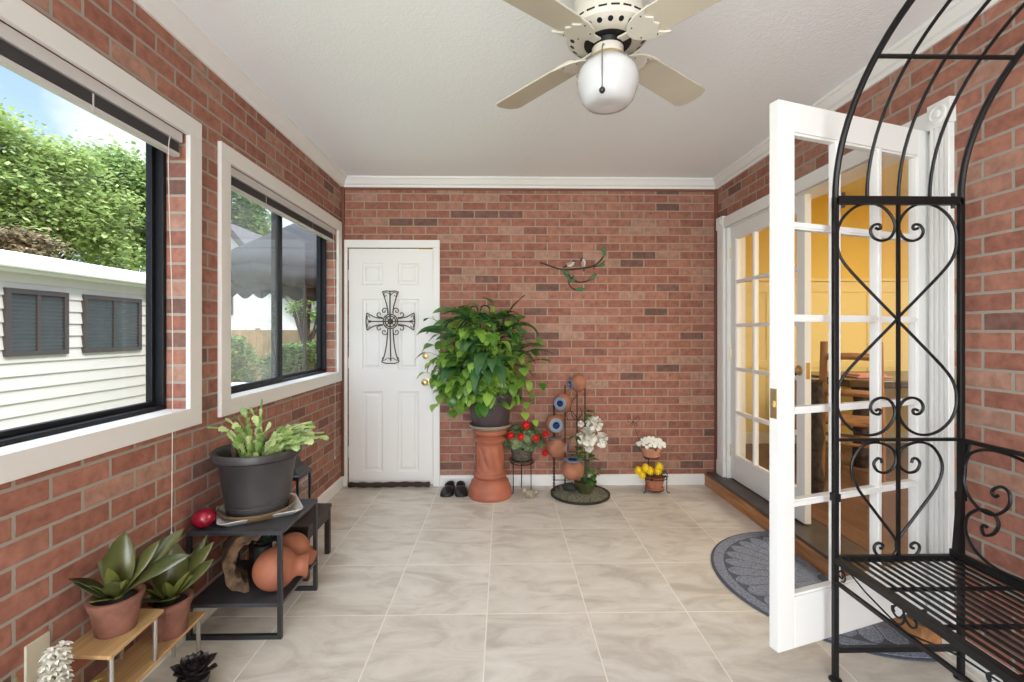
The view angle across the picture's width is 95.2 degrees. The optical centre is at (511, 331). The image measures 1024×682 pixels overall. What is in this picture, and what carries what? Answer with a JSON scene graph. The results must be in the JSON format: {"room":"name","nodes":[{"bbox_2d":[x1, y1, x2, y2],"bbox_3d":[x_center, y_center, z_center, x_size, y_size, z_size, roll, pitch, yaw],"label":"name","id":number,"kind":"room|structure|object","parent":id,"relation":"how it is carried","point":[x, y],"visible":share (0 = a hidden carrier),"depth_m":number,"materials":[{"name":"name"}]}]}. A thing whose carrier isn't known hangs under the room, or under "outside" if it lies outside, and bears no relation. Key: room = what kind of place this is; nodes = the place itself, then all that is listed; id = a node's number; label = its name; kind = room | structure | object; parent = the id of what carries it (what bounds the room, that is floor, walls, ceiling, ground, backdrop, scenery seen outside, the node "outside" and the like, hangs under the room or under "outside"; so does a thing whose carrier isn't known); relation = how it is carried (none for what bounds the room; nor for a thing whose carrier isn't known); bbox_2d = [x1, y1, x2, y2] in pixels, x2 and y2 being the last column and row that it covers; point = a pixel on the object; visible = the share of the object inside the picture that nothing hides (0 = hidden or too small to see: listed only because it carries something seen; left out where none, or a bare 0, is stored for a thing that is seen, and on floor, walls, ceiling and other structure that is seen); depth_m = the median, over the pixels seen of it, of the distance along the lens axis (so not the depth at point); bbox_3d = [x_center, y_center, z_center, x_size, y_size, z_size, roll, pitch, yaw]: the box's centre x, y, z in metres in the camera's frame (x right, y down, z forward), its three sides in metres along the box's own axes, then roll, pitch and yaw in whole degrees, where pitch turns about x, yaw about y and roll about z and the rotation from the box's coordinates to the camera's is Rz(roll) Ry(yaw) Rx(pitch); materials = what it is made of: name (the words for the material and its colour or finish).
{"room":"sunroom","nodes":[
{"label":"sunroom","id":0,"kind":"room"},
{"bbox_2d":[0,0,340,681],"bbox_3d":[-1.411,0.004,-0.096,0.150,2.560,8.260,0,0,-1],"label":"wall","id":1,"kind":"structure","parent":0,"point":[56,524],"depth_m":1.85,"materials":[{"name":"brick"}]},
{"bbox_2d":[24,631,49,681],"bbox_3d":[-1.359,0.936,1.340,0.007,0.113,0.070,0,0,-1],"label":"outlet cover","id":2,"kind":"object","parent":1,"relation":"attached to","point":[33,650],"visible":0.68,"depth_m":1.33,"materials":[{"name":"beige plastic"}]},
{"bbox_2d":[0,0,201,484],"bbox_3d":[-1.429,-0.253,1.252,0.171,1.311,1.594,0,0,-1],"label":"window","id":3,"kind":"structure","parent":1,"relation":"in","point":[27,450],"depth_m":1.84,"materials":[{"name":"white paint"}]},
{"bbox_2d":[0,21,181,533],"bbox_3d":[-1.370,-0.001,1.254,0.059,1.651,1.398,0,0,-1],"label":"window blind","id":4,"kind":"object","parent":3,"relation":"attached to","point":[19,54],"visible":0.92,"depth_m":1.51,"materials":[{"name":"silver metal"}]},
{"bbox_2d":[133,0,346,186],"bbox_3d":[-1.305,-1.236,-0.169,0.060,0.080,8.110,0,0,-1],"label":"trim","id":5,"kind":"structure","parent":1,"relation":"attached to","point":[166,13],"depth_m":2.24,"materials":[{"name":"white paint"}]},
{"bbox_2d":[139,476,342,681],"bbox_3d":[-1.328,1.240,-0.170,0.014,0.088,8.110,0,0,-1],"label":"baseboard","id":6,"kind":"structure","parent":1,"relation":"attached to","point":[336,486],"depth_m":2.12,"materials":[{"name":"white paint"}]},
{"bbox_2d":[218,141,341,416],"bbox_3d":[-1.462,-0.246,3.011,0.171,1.296,1.641,0,0,-1],"label":"window","id":7,"kind":"structure","parent":1,"relation":"in","point":[231,399],"depth_m":2.75,"materials":[{"name":"white paint"}]},
{"bbox_2d":[231,167,335,458],"bbox_3d":[-1.403,0.096,3.012,0.059,1.816,1.445,0,0,-1],"label":"window blind","id":8,"kind":"object","parent":7,"relation":"attached to","point":[241,184],"visible":0.8,"depth_m":2.79,"materials":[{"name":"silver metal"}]},
{"bbox_2d":[210,439,302,516],"bbox_3d":[-1.165,0.675,2.149,0.372,0.286,0.372,0,0,-1],"label":"pot","id":9,"kind":"object","parent":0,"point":[255,481],"depth_m":2.03,"materials":[{"name":"black plastic"}]},
{"bbox_2d":[345,190,713,482],"bbox_3d":[0.157,0.004,3.989,3.138,2.560,0.150,0,0,-1],"label":"wall","id":10,"kind":"structure","parent":0,"point":[639,333],"depth_m":3.92,"materials":[{"name":"brick"}]},
{"bbox_2d":[341,187,344,475],"bbox_3d":[-1.398,0.000,3.873,0.024,2.392,0.024,0,0,-1],"label":"trim","id":11,"kind":"structure","parent":10,"relation":"attached to","point":[342,188],"depth_m":3.86,"materials":[{"name":"brown"}]},
{"bbox_2d":[348,249,432,483],"bbox_3d":[-1.015,0.291,3.893,0.708,1.963,0.112,0,0,-1],"label":"door","id":12,"kind":"structure","parent":10,"relation":"in","point":[391,416],"depth_m":3.91,"materials":[{"name":"white paint"}]},
{"bbox_2d":[365,290,414,363],"bbox_3d":[-1.009,-0.036,3.882,0.410,0.609,0.016,0,0,-1],"label":"wall cross","id":13,"kind":"object","parent":12,"relation":"attached to","point":[390,321],"visible":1,"depth_m":3.88,"materials":[{"name":"brown metal"}]},
{"bbox_2d":[342,240,439,486],"bbox_3d":[-1.006,0.262,3.883,0.812,2.044,0.022,0,0,-1],"label":"trim","id":14,"kind":"structure","parent":10,"relation":"attached to","point":[435,244],"depth_m":3.88,"materials":[{"name":"white paint"}]},
{"bbox_2d":[344,176,715,188],"bbox_3d":[0.159,-1.236,3.884,3.098,0.080,0.060,0,0,-1],"label":"trim","id":15,"kind":"structure","parent":10,"relation":"attached to","point":[351,181],"depth_m":3.88,"materials":[{"name":"white paint"}]},
{"bbox_2d":[345,187,714,191],"bbox_3d":[0.159,-1.187,3.909,3.090,0.018,0.010,0,0,-1],"label":"trim","id":16,"kind":"structure","parent":10,"relation":"attached to","point":[346,188],"depth_m":3.91,"materials":[{"name":"brown"}]},
{"bbox_2d":[440,474,704,485],"bbox_3d":[0.508,1.240,3.913,2.217,0.088,0.014,0,0,-1],"label":"baseboard","id":17,"kind":"structure","parent":10,"relation":"attached to","point":[546,479],"depth_m":3.91,"materials":[{"name":"white paint"}]},
{"bbox_2d":[540,246,605,290],"bbox_3d":[0.509,-0.523,3.895,0.555,0.375,0.038,0,0,-1],"label":"bird sculpture","id":18,"kind":"object","parent":10,"relation":"attached to","point":[583,262],"visible":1,"depth_m":3.90,"materials":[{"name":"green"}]},
{"bbox_2d":[714,189,717,471],"bbox_3d":[1.716,-0.006,3.931,0.024,2.380,0.024,0,0,-1],"label":"trim","id":19,"kind":"structure","parent":10,"relation":"attached to","point":[716,190],"depth_m":3.92,"materials":[{"name":"brown"}]},
{"bbox_2d":[172,0,954,177],"bbox_3d":[0.233,-1.336,-0.066,3.538,0.120,8.260,0,0,-1],"label":"ceiling","id":20,"kind":"structure","parent":0,"point":[380,87],"depth_m":2.33,"materials":[{"name":"white paint"}]},
{"bbox_2d":[496,0,720,114],"bbox_3d":[0.319,-1.008,1.561,0.837,0.536,0.837,0,0,5],"label":"ceiling fan","id":21,"kind":"object","parent":20,"relation":"hanging from","point":[605,34],"visible":1,"depth_m":1.49,"materials":[{"name":"beige wood"}]},
{"bbox_2d":[143,484,987,681],"bbox_3d":[0.143,1.344,-0.067,3.358,0.120,8.260,0,0,-1],"label":"floor","id":22,"kind":"structure","parent":0,"point":[416,584],"depth_m":2.20,"materials":[{"name":"tile"}]},
{"bbox_2d":[60,608,204,681],"bbox_3d":[-1.262,1.118,1.472,0.168,0.332,0.790,0,0,-1],"label":"shelf","id":23,"kind":"object","parent":22,"relation":"on","point":[131,665],"visible":0.61,"depth_m":1.55,"materials":[{"name":"brown wood"}]},
{"bbox_2d":[34,640,102,681],"bbox_3d":[-1.233,0.983,1.253,0.180,0.262,0.138,0,0,16],"label":"hyacinth","id":24,"kind":"object","parent":23,"relation":"on","point":[54,663],"visible":1,"depth_m":1.26,"materials":[{"name":"plant"}]},
{"bbox_2d":[68,528,190,639],"bbox_3d":[-1.239,0.805,1.524,0.347,0.295,0.190,0,0,-21],"label":"potted snake plant","id":25,"kind":"object","parent":23,"relation":"on","point":[113,609],"visible":0.98,"depth_m":1.50,"materials":[{"name":"green plant"}]},
{"bbox_2d":[141,536,213,641],"bbox_3d":[-1.250,0.950,1.730,0.252,0.328,0.174,0,0,-31],"label":"potted snake plant","id":26,"kind":"object","parent":23,"relation":"on","point":[169,591],"visible":0.88,"depth_m":1.72,"materials":[{"name":"green plant"}]},
{"bbox_2d":[170,650,217,681],"bbox_3d":[-1.120,1.219,1.651,0.142,0.131,0.149,0,0,-38],"label":"potted succulent","id":27,"kind":"object","parent":22,"relation":"on","point":[194,667],"visible":1,"depth_m":1.65,"materials":[{"name":"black plant"}]},
{"bbox_2d":[176,666,210,681],"bbox_3d":[-1.119,1.247,1.644,0.100,0.075,0.100,0,0,-1],"label":"pot","id":28,"kind":"object","parent":27,"relation":"on","point":[204,677],"depth_m":1.65,"materials":[{"name":"black"}]},
{"bbox_2d":[186,498,317,640],"bbox_3d":[-1.162,1.058,2.139,0.393,0.452,0.385,0,0,-1],"label":"side table","id":29,"kind":"object","parent":22,"relation":"on","point":[217,594],"visible":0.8,"depth_m":1.98,"materials":[{"name":"black metal"}]},
{"bbox_2d":[191,508,215,528],"bbox_3d":[-1.310,0.792,1.988,0.091,0.079,0.093,0,0,-1],"label":"apple","id":30,"kind":"object","parent":29,"relation":"on","point":[204,517],"visible":1,"depth_m":1.96,"materials":[{"name":"red food"}]},
{"bbox_2d":[221,536,260,592],"bbox_3d":[-1.204,1.002,2.083,0.154,0.265,0.149,0,0,-33],"label":"log","id":31,"kind":"object","parent":29,"relation":"on","point":[236,578],"visible":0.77,"depth_m":2.02,"materials":[{"name":"brown wood"}]},
{"bbox_2d":[191,560,315,607],"bbox_3d":[-1.162,1.142,2.139,0.389,0.016,0.381,0,0,-1],"label":"shelf","id":32,"kind":"object","parent":29,"relation":"attached to","point":[217,595],"depth_m":2.01,"materials":[{"name":"black metal"}]},
{"bbox_2d":[216,494,295,522],"bbox_3d":[-1.165,0.808,2.144,0.324,0.036,0.324,0,0,-1],"label":"saucer","id":33,"kind":"object","parent":29,"relation":"on","point":[220,510],"visible":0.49,"depth_m":2.04,"materials":[{"name":"ceramic"}]},
{"bbox_2d":[207,399,328,516],"bbox_3d":[-1.111,0.562,2.136,0.472,0.512,0.465,0,0,-41],"label":"cactus","id":34,"kind":"object","parent":33,"relation":"on","point":[256,476],"visible":1,"depth_m":2.05,"materials":[{"name":"black plastic"}]},
{"bbox_2d":[216,493,302,526],"bbox_3d":[-1.153,0.818,2.139,0.336,0.029,0.256,0,0,-33],"label":"tray","id":35,"kind":"object","parent":29,"relation":"on","point":[297,505],"visible":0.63,"depth_m":2.08,"materials":[{"name":"white ceramic"}]},
{"bbox_2d":[253,535,276,560],"bbox_3d":[-1.178,1.042,2.222,0.132,0.184,0.141,0,0,-40],"label":"potted succulent","id":36,"kind":"object","parent":29,"relation":"on","point":[265,543],"visible":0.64,"depth_m":2.19,"materials":[{"name":"green plant"}]},
{"bbox_2d":[254,540,272,560],"bbox_3d":[-1.177,1.069,2.213,0.080,0.130,0.080,0,0,-1],"label":"pot","id":37,"kind":"object","parent":36,"relation":"on","point":[258,549],"depth_m":2.19,"materials":[{"name":"black"}]},
{"bbox_2d":[252,546,308,591],"bbox_3d":[-1.025,1.044,2.073,0.223,0.180,0.180,0,0,-29],"label":"terracotta jug","id":38,"kind":"object","parent":29,"relation":"on","point":[264,570],"visible":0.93,"depth_m":2.02,"materials":[{"name":"orange ceramic"}]},
{"bbox_2d":[275,532,316,564],"bbox_3d":[-1.050,1.062,2.258,0.162,0.192,0.201,0,0,12],"label":"terracotta jug","id":39,"kind":"object","parent":29,"relation":"on","point":[297,542],"visible":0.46,"depth_m":2.22,"materials":[{"name":"orange ceramic"}]},
{"bbox_2d":[249,503,331,580],"bbox_3d":[-1.203,1.142,2.563,0.310,0.284,0.330,0,0,-1],"label":"wooden stool","id":40,"kind":"object","parent":22,"relation":"on","point":[304,526],"visible":0.43,"depth_m":2.54,"materials":[{"name":"brown wood"}]},
{"bbox_2d":[293,456,311,520],"bbox_3d":[-1.213,0.826,2.553,0.174,0.349,0.174,0,0,-1],"label":"candle lantern","id":41,"kind":"object","parent":40,"relation":"on","point":[301,470],"visible":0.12,"depth_m":2.55,"materials":[{"name":"metal"}]},
{"bbox_2d":[348,481,429,487],"bbox_3d":[-1.010,1.259,3.849,0.666,0.048,0.048,0,0,-1],"label":"stopper","id":42,"kind":"object","parent":22,"relation":"on","point":[350,484],"visible":1,"depth_m":3.83,"materials":[{"name":"grey fabric"}]},
{"bbox_2d":[440,481,454,496],"bbox_3d":[-0.507,1.255,3.746,0.104,0.056,0.250,0,0,5],"label":"clog","id":43,"kind":"object","parent":22,"relation":"on","point":[448,489],"visible":1,"depth_m":3.67,"materials":[{"name":"black rubber"}]},
{"bbox_2d":[455,481,467,496],"bbox_3d":[-0.408,1.255,3.745,0.104,0.056,0.250,0,0,-9],"label":"clog","id":44,"kind":"object","parent":22,"relation":"on","point":[461,490],"visible":1,"depth_m":3.67,"materials":[{"name":"black rubber"}]},
{"bbox_2d":[468,429,511,502],"bbox_3d":[-0.173,1.021,3.669,0.340,0.527,0.340,0,0,-1],"label":"pedestal","id":45,"kind":"object","parent":22,"relation":"on","point":[490,483],"visible":0.95,"depth_m":3.57,"materials":[{"name":"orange ceramic"}]},
{"bbox_2d":[469,421,510,431],"bbox_3d":[-0.173,0.738,3.669,0.332,0.038,0.332,0,0,-1],"label":"saucer","id":46,"kind":"object","parent":45,"relation":"on","point":[484,429],"visible":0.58,"depth_m":3.54,"materials":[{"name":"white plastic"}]},
{"bbox_2d":[415,295,552,427],"bbox_3d":[-0.199,0.235,3.534,1.055,1.023,0.651,0,0,-1],"label":"potted houseplant","id":47,"kind":"object","parent":46,"relation":"on","point":[490,388],"visible":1,"depth_m":3.47,"materials":[{"name":"green plant"}]},
{"bbox_2d":[509,457,534,493],"bbox_3d":[0.080,1.153,3.762,0.215,0.269,0.200,0,0,-1],"label":"wire plant stand","id":48,"kind":"object","parent":22,"relation":"on","point":[531,459],"visible":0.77,"depth_m":3.71,"materials":[{"name":"black metal"}]},
{"bbox_2d":[503,420,548,463],"bbox_3d":[0.104,0.870,3.749,0.378,0.351,0.250,0,0,-1],"label":"geranium","id":49,"kind":"object","parent":48,"relation":"on","point":[516,442],"visible":0.98,"depth_m":3.68,"materials":[{"name":"green plant"}]},
{"bbox_2d":[511,448,532,463],"bbox_3d":[0.080,0.988,3.757,0.185,0.115,0.185,0,0,-1],"label":"basket","id":50,"kind":"object","parent":49,"relation":"on","point":[520,454],"depth_m":3.69,"materials":[{"name":"grey wicker"}]},
{"bbox_2d":[521,488,539,498],"bbox_3d":[0.140,1.246,3.618,0.150,0.077,0.064,0,0,-1],"label":"bird","id":51,"kind":"object","parent":22,"relation":"on","point":[529,494],"visible":1,"depth_m":3.60},
{"bbox_2d":[545,374,609,504],"bbox_3d":[0.537,0.814,3.681,0.463,0.942,0.467,0,0,-36],"label":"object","id":52,"kind":"object","parent":22,"relation":"on","point":[572,468],"visible":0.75,"depth_m":3.66,"materials":[{"name":"orange ceramic"}]},
{"bbox_2d":[562,482,574,491],"bbox_3d":[0.449,1.230,3.710,0.108,0.071,0.087,0,0,-1],"label":"stone","id":53,"kind":"object","parent":52,"relation":"in","point":[570,486],"visible":1,"depth_m":3.68,"materials":[{"name":"grey stone"}]},
{"bbox_2d":[551,484,609,504],"bbox_3d":[0.536,1.274,3.683,0.464,0.020,0.464,0,0,-1],"label":"tray","id":54,"kind":"object","parent":52,"relation":"on","point":[599,494],"depth_m":3.59,"materials":[{"name":"grey metal"}]},
{"bbox_2d":[569,410,608,493],"bbox_3d":[0.593,0.931,3.622,0.268,0.659,0.221,0,0,42],"label":"roses","id":55,"kind":"object","parent":52,"relation":"on","point":[584,486],"visible":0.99,"depth_m":3.60,"materials":[{"name":"beige plant"}]},
{"bbox_2d":[574,477,596,493],"bbox_3d":[0.573,1.214,3.666,0.180,0.092,0.180,0,0,-1],"label":"pot","id":56,"kind":"object","parent":55,"relation":"on","point":[584,486],"depth_m":3.62,"materials":[{"name":"green ceramic"}]},
{"bbox_2d":[643,456,669,493],"bbox_3d":[1.150,1.148,3.748,0.209,0.270,0.201,0,0,37],"label":"plant stand","id":57,"kind":"object","parent":22,"relation":"on","point":[643,456],"visible":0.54,"depth_m":3.71,"materials":[{"name":"black metal"}]},
{"bbox_2d":[628,417,667,457],"bbox_3d":[1.091,0.845,3.776,0.347,0.335,0.220,0,0,-1],"label":"flowers","id":58,"kind":"object","parent":57,"relation":"on","point":[653,450],"visible":1,"depth_m":3.73,"materials":[{"name":"white plant"}]},
{"bbox_2d":[634,462,667,490],"bbox_3d":[1.102,1.143,3.747,0.296,0.232,0.240,0,0,-1],"label":"flowers","id":59,"kind":"object","parent":57,"relation":"on","point":[651,485],"visible":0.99,"depth_m":3.68,"materials":[{"name":"yellow plant"}]},
{"bbox_2d":[711,531,936,661],"bbox_3d":[1.358,1.279,2.401,0.565,0.009,1.180,0,0,-1],"label":"door mat","id":60,"kind":"object","parent":22,"relation":"on","point":[740,561],"visible":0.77,"depth_m":2.42,"materials":[{"name":"grey rubber"}]},
{"bbox_2d":[828,0,1023,681],"bbox_3d":[1.437,0.109,1.137,0.515,2.350,1.224,0,0,-1],"label":"bench","id":61,"kind":"object","parent":22,"relation":"on","point":[958,644],"visible":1,"depth_m":1.71,"materials":[{"name":"black metal"}]},
{"bbox_2d":[746,196,907,277],"bbox_3d":[3.582,-0.126,5.018,3.449,2.620,0.100,0,0,-1],"label":"wall","id":62,"kind":"structure","parent":0,"point":[854,250],"depth_m":4.97,"materials":[{"name":"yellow paint"}]},
{"bbox_2d":[746,432,907,443],"bbox_3d":[3.541,1.124,4.946,3.334,0.120,0.022,0,0,-1],"label":"baseboard","id":63,"kind":"structure","parent":62,"relation":"attached to","point":[763,436],"depth_m":4.92,"materials":[{"name":"white paint"}]},
{"bbox_2d":[746,443,907,564],"bbox_3d":[3.622,1.291,3.168,3.439,0.226,3.800,0,0,-1],"label":"floor","id":64,"kind":"structure","parent":0,"point":[854,510],"depth_m":3.21,"materials":[{"name":"brown wood"}]},
{"bbox_2d":[811,378,825,493],"bbox_3d":[2.172,0.758,3.361,0.170,0.840,0.170,0,0,-1],"label":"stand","id":65,"kind":"object","parent":64,"relation":"on","point":[818,480],"visible":0.56,"depth_m":3.31,"materials":[{"name":"brown wood"}]},
{"bbox_2d":[794,371,907,467],"bbox_3d":[3.818,0.799,4.422,1.899,0.772,0.980,0,0,-1],"label":"dining table","id":66,"kind":"object","parent":64,"relation":"on","point":[861,460],"visible":0.13,"depth_m":4.03,"materials":[{"name":"brown wood"}]},
{"bbox_2d":[841,373,892,377],"bbox_3d":[3.221,0.397,4.261,0.320,0.030,0.220,0,0,-1],"label":"stack","id":67,"kind":"object","parent":66,"relation":"on","point":[855,375],"visible":0.49,"depth_m":4.17,"materials":[{"name":"brown fabric"}]},
{"bbox_2d":[819,341,885,482],"bbox_3d":[2.705,0.628,3.753,0.440,1.103,0.511,0,0,33],"label":"dining chair","id":68,"kind":"object","parent":64,"relation":"on","point":[851,420],"visible":0.34,"depth_m":3.65,"materials":[{"name":"brown wood"}]},
{"bbox_2d":[746,278,907,432],"bbox_3d":[3.574,0.312,3.167,3.334,1.745,3.600,0,0,-1],"label":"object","id":69,"kind":"structure","parent":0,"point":[854,297],"depth_m":4.95,"materials":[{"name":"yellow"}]},
{"bbox_2d":[821,159,907,195],"bbox_3d":[3.617,-1.476,3.168,3.449,0.080,3.800,0,0,-1],"label":"ceiling","id":70,"kind":"structure","parent":0,"point":[889,174],"depth_m":4.57,"materials":[{"name":"beige paint"}]},
{"bbox_2d":[718,0,1023,673],"bbox_3d":[1.875,-0.116,0.435,0.165,2.800,9.200,0,0,-1],"label":"wall","id":71,"kind":"structure","parent":0,"point":[994,187],"depth_m":1.74,"materials":[{"name":"brick"}]},
{"bbox_2d":[730,194,810,523],"bbox_3d":[1.754,0.162,3.303,0.107,2.015,0.934,0,0,-1],"label":"door","id":72,"kind":"structure","parent":71,"relation":"in","point":[748,473],"depth_m":3.30,"materials":[{"name":"white paint"}]},
{"bbox_2d":[705,474,941,643],"bbox_3d":[1.771,1.240,2.914,0.271,0.088,2.040,0,0,-1],"label":"trim","id":73,"kind":"structure","parent":71,"relation":"attached to","point":[801,549],"depth_m":2.64,"materials":[{"name":"brown wood"}]},
{"bbox_2d":[706,472,940,626],"bbox_3d":[1.774,1.187,2.912,0.256,0.018,2.033,0,0,-1],"label":"trim","id":74,"kind":"structure","parent":71,"relation":"attached to","point":[815,535],"depth_m":2.79,"materials":[{"name":"brown wood"}]},
{"bbox_2d":[716,96,955,653],"bbox_3d":[1.802,0.173,2.881,0.190,2.222,2.038,0,0,-1],"label":"trim","id":75,"kind":"structure","parent":71,"relation":"attached to","point":[941,232],"depth_m":1.94,"materials":[{"name":"white paint"}]},
{"bbox_2d":[769,99,928,652],"bbox_3d":[1.366,0.162,1.858,0.875,2.015,0.046,0,0,-19],"label":"door","id":76,"kind":"structure","parent":71,"relation":"in","point":[801,616],"depth_m":1.80,"materials":[{"name":"white paint"}]},
{"bbox_2d":[713,0,1001,188],"bbox_3d":[1.773,-1.236,-0.112,0.060,0.080,8.110,0,0,-1],"label":"trim","id":77,"kind":"structure","parent":71,"relation":"attached to","point":[958,13],"depth_m":2.14,"materials":[{"name":"white paint"}]},
{"bbox_2d":[965,639,1017,681],"bbox_3d":[1.816,1.240,-1.161,0.014,0.088,6.010,0,0,-1],"label":"baseboard","id":78,"kind":"structure","parent":71,"relation":"attached to","point":[966,656],"depth_m":1.76,"materials":[{"name":"white paint"}]},
{"bbox_3d":[-31.024,1.744,14.422,58.502,0.080,90.000,0,0,-1],"label":"ground","id":79,"kind":"structure","parent":0,"visible":0},
{"bbox_2d":[0,223,85,262],"bbox_3d":[-13.160,-0.654,12.397,2.995,4.730,3.134,0,0,-1],"label":"leafy tree","id":80,"kind":"object","parent":79,"relation":"on","point":[16,240],"visible":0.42,"depth_m":12.23,"materials":[{"name":"brown plant"}]},
{"bbox_2d":[0,249,145,429],"bbox_3d":[-8.961,0.169,-1.088,6.440,3.070,18.160,0,0,-1],"label":"house","id":81,"kind":"object","parent":79,"relation":"on","point":[73,333],"visible":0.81,"depth_m":6.38,"materials":[{"name":"white plastic"}]},
{"bbox_2d":[0,97,145,271],"bbox_3d":[-16.068,-2.982,15.777,6.765,9.385,6.322,0,0,-30],"label":"leafy tree","id":82,"kind":"object","parent":79,"relation":"on","point":[32,176],"visible":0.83,"depth_m":15.71,"materials":[{"name":"green plant"}]},
{"bbox_2d":[45,133,145,272],"bbox_3d":[-18.041,-3.697,22.228,7.872,10.814,6.992,0,0,34],"label":"leafy tree","id":83,"kind":"object","parent":79,"relation":"on","point":[134,173],"visible":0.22,"depth_m":20.71,"materials":[{"name":"green plant"}]},
{"bbox_2d":[231,382,248,385],"bbox_3d":[-2.395,1.087,4.006,0.560,1.235,0.640,0,0,-1],"label":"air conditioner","id":84,"kind":"object","parent":79,"relation":"on","point":[232,383],"visible":0.02,"depth_m":4.23,"materials":[{"name":"white"}]},
{"bbox_2d":[231,334,262,381],"bbox_3d":[-7.329,0.880,11.750,2.071,1.652,1.364,0,0,-4],"label":"shrub","id":85,"kind":"object","parent":79,"relation":"on","point":[242,372],"visible":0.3,"depth_m":11.72,"materials":[{"name":"green plant"}]},
{"bbox_2d":[231,191,270,235],"bbox_3d":[-21.647,-6.318,34.766,8.820,16.053,9.220,0,0,-31],"label":"leafy tree","id":86,"kind":"object","parent":79,"relation":"on","point":[245,213],"visible":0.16,"depth_m":34.23,"materials":[{"name":"green plant"}]},
{"bbox_2d":[231,223,315,370],"bbox_3d":[-3.759,-0.171,8.481,3.412,3.750,3.412,0,0,22],"label":"market umbrella","id":87,"kind":"object","parent":79,"relation":"on","point":[250,261],"visible":0.31,"depth_m":7.34,"materials":[{"name":"grey fabric"}]},
{"bbox_2d":[231,224,315,329],"bbox_3d":[-9.572,-1.106,19.799,4.600,5.620,6.450,0,0,-1],"label":"gabled house","id":88,"kind":"object","parent":79,"relation":"on","point":[253,312],"visible":0.07,"depth_m":16.83,"materials":[{"name":"white"}]},
{"bbox_2d":[231,328,315,380],"bbox_3d":[-7.354,0.804,13.530,8.900,1.800,0.130,0,0,-1],"label":"wooden fence","id":89,"kind":"object","parent":79,"relation":"on","point":[261,339],"visible":0.07,"depth_m":13.47,"materials":[{"name":"brown wood"}]},
{"bbox_2d":[258,337,315,380],"bbox_3d":[-5.159,0.924,11.401,2.042,1.563,1.392,0,0,-1],"label":"shrub","id":90,"kind":"object","parent":79,"relation":"on","point":[292,348],"visible":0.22,"depth_m":11.13,"materials":[{"name":"green plant"}]},
{"bbox_2d":[284,298,315,367],"bbox_3d":[-5.588,-0.086,12.668,1.304,3.591,1.215,0,0,-1],"label":"leafy tree","id":91,"kind":"object","parent":79,"relation":"on","point":[298,304],"visible":0.32,"depth_m":12.63,"materials":[{"name":"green plant"}]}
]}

